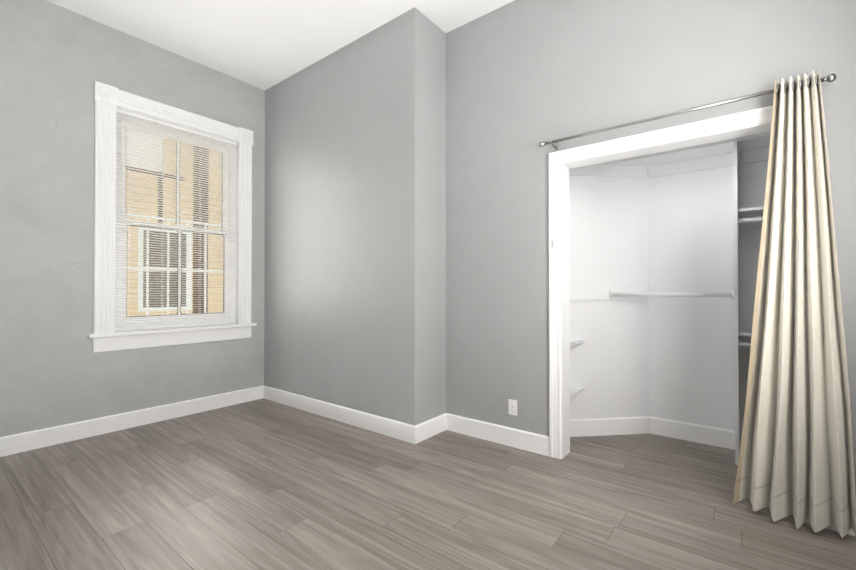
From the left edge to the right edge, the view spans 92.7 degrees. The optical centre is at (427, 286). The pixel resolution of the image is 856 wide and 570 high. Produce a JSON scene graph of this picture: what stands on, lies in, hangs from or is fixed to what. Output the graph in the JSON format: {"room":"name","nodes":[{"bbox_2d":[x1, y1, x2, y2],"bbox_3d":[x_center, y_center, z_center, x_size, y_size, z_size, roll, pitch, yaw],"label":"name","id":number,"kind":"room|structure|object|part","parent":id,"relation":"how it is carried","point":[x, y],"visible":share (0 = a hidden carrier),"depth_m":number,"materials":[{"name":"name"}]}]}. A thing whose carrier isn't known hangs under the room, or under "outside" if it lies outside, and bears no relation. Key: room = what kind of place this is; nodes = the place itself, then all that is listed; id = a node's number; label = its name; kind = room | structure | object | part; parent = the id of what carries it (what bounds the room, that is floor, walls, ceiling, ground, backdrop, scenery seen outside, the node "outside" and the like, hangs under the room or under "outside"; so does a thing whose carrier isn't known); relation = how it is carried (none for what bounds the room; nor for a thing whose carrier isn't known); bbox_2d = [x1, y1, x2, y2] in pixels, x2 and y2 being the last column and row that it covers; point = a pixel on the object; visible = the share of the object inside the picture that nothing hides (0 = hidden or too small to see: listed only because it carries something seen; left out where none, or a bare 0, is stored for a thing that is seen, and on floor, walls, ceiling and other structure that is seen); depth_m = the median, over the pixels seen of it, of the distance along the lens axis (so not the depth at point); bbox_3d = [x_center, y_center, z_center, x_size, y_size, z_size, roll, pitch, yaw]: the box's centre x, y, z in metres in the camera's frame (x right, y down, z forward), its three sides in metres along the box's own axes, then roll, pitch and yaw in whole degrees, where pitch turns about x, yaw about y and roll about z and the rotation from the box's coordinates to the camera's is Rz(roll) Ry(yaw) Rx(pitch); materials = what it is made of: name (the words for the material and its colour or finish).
{"room":"empty bedroom","nodes":[
{"label":"empty bedroom","id":0,"kind":"room"},
{"bbox_2d":[0,0,264,436],"bbox_3d":[-2.813,-0.474,3.381,0.300,3.350,3.960,0,-1,38],"label":"wall","id":1,"kind":"structure","parent":0,"point":[56,62],"depth_m":3.18,"materials":[{"name":"grey paint"}]},
{"bbox_2d":[94,81,117,105],"bbox_3d":[-2.636,-1.575,3.347,0.032,0.152,0.152,0,-1,38],"label":"rosette block","id":2,"kind":"object","parent":1,"relation":"attached to","point":[97,84],"visible":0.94,"depth_m":3.33,"materials":[{"name":"white wood"}]},
{"bbox_2d":[98,86,114,100],"bbox_3d":[-2.623,-1.575,3.337,0.017,0.116,0.116,0,-1,38],"label":"ring","id":3,"kind":"object","parent":2,"relation":"attached to","point":[110,90],"visible":1,"depth_m":3.33,"materials":[{"name":"white wood"}]},
{"bbox_2d":[0,385,263,456],"bbox_3d":[-2.806,1.131,3.120,0.016,0.135,3.340,0,-1,38],"label":"baseboard","id":4,"kind":"structure","parent":1,"relation":"attached to","point":[29,440],"depth_m":3.40,"materials":[{"name":"white wood"}]},
{"bbox_2d":[93,89,251,352],"bbox_3d":[-2.392,-0.550,3.897,0.326,2.180,1.320,0,-1,38],"label":"window","id":5,"kind":"structure","parent":1,"relation":"in","point":[104,220],"depth_m":3.67,"materials":[{"name":"white wood"}]},
{"bbox_3d":[-2.639,-0.562,3.340,0.026,1.885,0.140,0,-1,38],"label":"casing","id":6,"kind":"part","parent":5,"relation":"part of","materials":[{"name":"white wood"}]},
{"bbox_3d":[-2.277,0.477,3.797,0.018,0.125,1.320,0,-1,38],"label":"window sill apron","id":7,"kind":"part","parent":5,"relation":"part of","materials":[{"name":"white wood"}]},
{"bbox_3d":[-2.388,-0.986,3.897,0.037,0.908,0.940,0,-1,38],"label":"sash","id":8,"kind":"part","parent":5,"relation":"part of","materials":[{"name":"white plastic"}]},
{"bbox_3d":[-2.388,-0.979,3.897,0.004,0.820,0.846,0,-1,38],"label":"sash glass","id":9,"kind":"part","parent":5,"relation":"part of","materials":[{"name":"clear glass"}]},
{"bbox_3d":[-2.352,-0.119,3.862,0.037,0.908,0.940,0,-1,38],"label":"sash","id":10,"kind":"part","parent":5,"relation":"part of","materials":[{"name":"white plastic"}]},
{"bbox_2d":[126,214,222,314],"bbox_3d":[-2.559,-0.119,4.024,0.020,1.112,1.150,0,-1,38],"label":"muntins","id":11,"kind":"object","parent":5,"relation":"attached to","point":[147,290],"depth_m":4.03,"materials":[{"name":"white wood"}]},
{"bbox_3d":[-2.375,-0.540,3.883,0.110,1.910,1.050,0,-1,38],"label":"window sash unit","id":12,"kind":"part","parent":5,"relation":"part of","materials":[{"name":"white wood"}]},
{"bbox_3d":[-2.352,-0.130,3.862,0.004,0.810,0.846,0,-1,38],"label":"sash glass","id":13,"kind":"part","parent":5,"relation":"part of","materials":[{"name":"clear glass"}]},
{"bbox_2d":[115,108,236,329],"bbox_3d":[-2.302,-0.560,3.826,0.043,1.866,1.038,0,-1,38],"label":"window blinds","id":14,"kind":"object","parent":5,"relation":"attached to","point":[145,118],"visible":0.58,"depth_m":3.77,"materials":[{"name":"white plastic"}]},
{"bbox_3d":[-2.294,-0.883,3.815,0.013,1.145,0.936,0,-1,38],"label":"wand cord","id":15,"kind":"part","parent":14,"relation":"part of","materials":[{"name":"white plastic"}]},
{"bbox_3d":[-1.909,-0.554,4.268,0.026,1.885,0.140,0,-1,38],"label":"casing","id":16,"kind":"part","parent":5,"relation":"part of","materials":[{"name":"white wood"}]},
{"bbox_2d":[238,127,252,145],"bbox_3d":[-1.907,-1.566,4.275,0.032,0.152,0.152,0,-1,38],"label":"rosette block","id":17,"kind":"object","parent":1,"relation":"attached to","point":[241,129],"visible":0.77,"depth_m":4.26,"materials":[{"name":"white wood"}]},
{"bbox_2d":[241,130,251,141],"bbox_3d":[-1.894,-1.566,4.265,0.017,0.116,0.116,0,-1,38],"label":"ring","id":18,"kind":"object","parent":17,"relation":"attached to","point":[246,136],"visible":1,"depth_m":4.26,"materials":[{"name":"white wood"}]},
{"bbox_3d":[-2.414,0.420,3.905,0.330,0.010,1.050,0,-1,38],"label":"sill","id":19,"kind":"structure","parent":1,"relation":"on","visible":0},
{"bbox_2d":[88,323,256,337],"bbox_3d":[-2.298,0.400,3.814,0.165,0.030,1.390,0,-1,38],"label":"stool","id":20,"kind":"object","parent":19,"relation":"on","point":[149,331],"visible":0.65,"depth_m":3.65,"materials":[{"name":"white wood"}]},
{"bbox_2d":[46,0,514,89],"bbox_3d":[-0.848,-2.213,1.891,5.250,0.100,4.020,0,-1,38],"label":"ceiling","id":21,"kind":"structure","parent":0,"point":[264,44],"depth_m":3.34,"materials":[{"name":"white paint"}]},
{"bbox_2d":[264,7,445,425],"bbox_3d":[-0.768,-0.469,4.013,2.135,3.350,0.560,0,-1,38],"label":"wall bump-out","id":22,"kind":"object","parent":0,"point":[355,239],"visible":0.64,"depth_m":3.49,"materials":[{"name":"grey paint"}]},
{"bbox_2d":[263,385,414,443],"bbox_3d":[-0.940,1.137,3.767,2.151,0.135,0.016,0,-1,38],"label":"baseboard","id":23,"kind":"structure","parent":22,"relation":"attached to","point":[402,431],"depth_m":3.59,"materials":[{"name":"white wood"}]},
{"bbox_2d":[415,413,445,443],"bbox_3d":[0.026,1.132,3.269,0.016,0.135,0.426,0,-1,38],"label":"baseboard return","id":24,"kind":"object","parent":22,"relation":"attached to","point":[427,429],"visible":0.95,"depth_m":3.25,"materials":[{"name":"white wood"}]},
{"bbox_2d":[0,398,855,569],"bbox_3d":[-0.569,1.230,2.216,5.250,0.080,4.925,0,-1,38],"label":"floor","id":25,"kind":"structure","parent":0,"point":[262,484],"depth_m":2.22,"materials":[{"name":"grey wood"}]},
{"bbox_2d":[569,132,770,464],"bbox_3d":[1.760,0.097,2.890,2.088,2.199,0.804,0,-1,38],"label":"fittings","id":26,"kind":"object","parent":25,"relation":"on","point":[734,153],"visible":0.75,"depth_m":3.02,"materials":[{"name":"white wood"}]},
{"bbox_3d":[0.977,0.631,3.252,0.402,0.398,0.402,0,-1,38],"label":"shelf corner","id":27,"kind":"part","parent":26,"relation":"part of","materials":[{"name":"white wood"}]},
{"bbox_3d":[1.389,0.066,3.302,0.586,0.085,0.599,0,-1,38],"label":"shelf cleat rod","id":28,"kind":"part","parent":26,"relation":"part of","materials":[{"name":"white wood"}]},
{"bbox_3d":[1.795,0.061,3.058,0.800,0.064,0.064,0,-1,38],"label":"hang rod","id":29,"kind":"part","parent":26,"relation":"part of","materials":[{"name":"white metal"}]},
{"bbox_3d":[2.118,-0.993,2.945,1.580,0.019,0.290,0,-1,38],"label":"shelf","id":30,"kind":"part","parent":26,"relation":"part of","materials":[{"name":"white wood"}]},
{"bbox_3d":[2.461,-0.057,2.660,0.699,0.933,0.300,0,-1,38],"label":"shelf","id":31,"kind":"part","parent":26,"relation":"part of","materials":[{"name":"white wood"}]},
{"bbox_2d":[569,155,648,418],"bbox_3d":[1.232,-0.110,3.326,1.252,2.620,0.098,0,-1,-8],"label":"wall","id":32,"kind":"structure","parent":0,"point":[609,249],"depth_m":3.32,"materials":[{"name":"white paint"}]},
{"bbox_2d":[570,416,649,436],"bbox_3d":[1.251,1.132,3.273,1.138,0.135,0.016,0,-1,-7],"label":"baseboard","id":33,"kind":"structure","parent":32,"relation":"attached to","point":[608,426],"depth_m":3.29,"materials":[{"name":"white wood"}]},
{"bbox_2d":[446,0,855,494],"bbox_3d":[1.304,-0.481,2.645,2.815,3.350,0.150,0,-1,38],"label":"wall","id":34,"kind":"structure","parent":0,"point":[502,122],"depth_m":2.91,"materials":[{"name":"grey paint"}]},
{"bbox_2d":[446,413,548,455],"bbox_3d":[0.501,1.131,3.156,0.903,0.135,0.016,0,-1,38],"label":"baseboard","id":35,"kind":"structure","parent":34,"relation":"attached to","point":[520,439],"depth_m":3.11,"materials":[{"name":"white wood"}]},
{"bbox_2d":[508,399,516,415],"bbox_3d":[0.634,0.907,3.058,0.070,0.114,0.009,0,-1,38],"label":"electrical outlet","id":36,"kind":"object","parent":34,"relation":"attached to","point":[512,407],"visible":1,"depth_m":3.06,"materials":[{"name":"white plastic"}]},
{"bbox_2d":[548,153,560,458],"bbox_3d":[0.886,0.128,2.859,0.078,2.136,0.022,0,-1,38],"label":"trim","id":37,"kind":"structure","parent":34,"relation":"attached to","point":[554,329],"depth_m":2.85,"materials":[{"name":"white wood"}]},
{"bbox_2d":[551,140,557,150],"bbox_3d":[0.872,-0.987,2.830,0.024,0.065,0.101,0,-1,38],"label":"curtain rod bracket","id":38,"kind":"object","parent":34,"relation":"attached to","point":[555,146],"depth_m":2.86,"materials":[{"name":"silver metal"}]},
{"bbox_2d":[539,73,836,146],"bbox_3d":[1.361,-0.993,2.402,1.484,0.041,0.041,0,-1,38],"label":"curtain rod","id":39,"kind":"object","parent":38,"relation":"on","point":[831,77],"visible":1,"depth_m":2.32,"materials":[{"name":"silver metal"}]},
{"bbox_2d":[733,70,855,537],"bbox_3d":[1.817,0.070,2.058,0.463,2.215,0.160,0,-1,38],"label":"cloth","id":40,"kind":"object","parent":39,"relation":"hanging from","point":[796,455],"visible":1,"depth_m":2.02,"materials":[{"name":"fabric"}]},
{"bbox_2d":[776,76,819,94],"bbox_3d":[1.834,-0.996,2.030,0.162,0.047,0.048,0,-1,38],"label":"grommet","id":41,"kind":"object","parent":40,"relation":"attached to","point":[818,83],"visible":0.83,"depth_m":2.02,"materials":[{"name":"silver metal"}]},
{"bbox_2d":[553,164,569,458],"bbox_3d":[0.948,0.172,2.901,0.050,2.050,0.190,0,-1,38],"label":"door frame","id":42,"kind":"structure","parent":34,"relation":"attached to","point":[565,311],"depth_m":2.89,"materials":[{"name":"white wood"}]},
{"bbox_3d":[0.882,-0.306,2.845,0.022,0.065,0.014,0,-1,38],"label":"latch on the closet casing trim","id":43,"kind":"part","parent":42,"relation":"part of","materials":[{"name":"white metal"}]},
{"bbox_2d":[549,105,772,168],"bbox_3d":[1.449,-0.900,2.525,1.387,0.086,0.178,0,-1,38],"label":"trim","id":44,"kind":"structure","parent":34,"relation":"attached to","point":[738,125],"depth_m":2.45,"materials":[{"name":"white wood"}]},
{"bbox_2d":[825,524,854,535],"bbox_3d":[2.107,1.120,1.894,0.403,0.135,0.016,0,-1,38],"label":"baseboard","id":45,"kind":"structure","parent":34,"relation":"attached to","point":[834,528],"depth_m":1.98,"materials":[{"name":"white wood"}]},
{"bbox_2d":[648,132,769,431],"bbox_3d":[2.384,-0.113,2.976,1.450,2.620,0.100,0,-1,38],"label":"wall","id":46,"kind":"structure","parent":0,"point":[691,339],"depth_m":3.14,"materials":[{"name":"white paint"}]},
{"bbox_2d":[650,416,741,449],"bbox_3d":[2.317,1.129,2.944,1.290,0.135,0.016,0,-1,38],"label":"baseboard","id":47,"kind":"structure","parent":46,"relation":"attached to","point":[712,436],"depth_m":3.15,"materials":[{"name":"white wood"}]},
{"label":"outside","id":48,"kind":"structure","parent":0,"visible":0},
{"bbox_2d":[126,139,222,316],"bbox_3d":[-4.091,-3.268,6.878,0.200,15.000,18.000,0,-1,38],"label":"building","id":49,"kind":"structure","parent":48,"point":[217,293],"depth_m":6.66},
{"bbox_2d":[126,128,191,311],"bbox_3d":[-4.522,-1.445,6.087,0.080,3.660,1.850,0,-1,38],"label":"trim","id":50,"kind":"structure","parent":49,"relation":"attached to","point":[154,308],"depth_m":6.27,"materials":[{"name":"white wood"}]},
{"bbox_2d":[143,231,185,307],"bbox_3d":[-4.194,-0.271,6.518,0.050,1.200,0.650,0,-1,38],"label":"window","id":51,"kind":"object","parent":49,"relation":"attached to","point":[165,284],"depth_m":6.48,"materials":[{"name":"grey glass"}]},
{"bbox_2d":[126,146,208,313],"bbox_3d":[-4.174,-3.271,6.530,0.100,15.000,1.250,0,-1,38],"label":"downspout","id":52,"kind":"object","parent":49,"relation":"attached to","point":[195,291],"depth_m":6.85,"materials":[{"name":"grey metal"}]}
]}

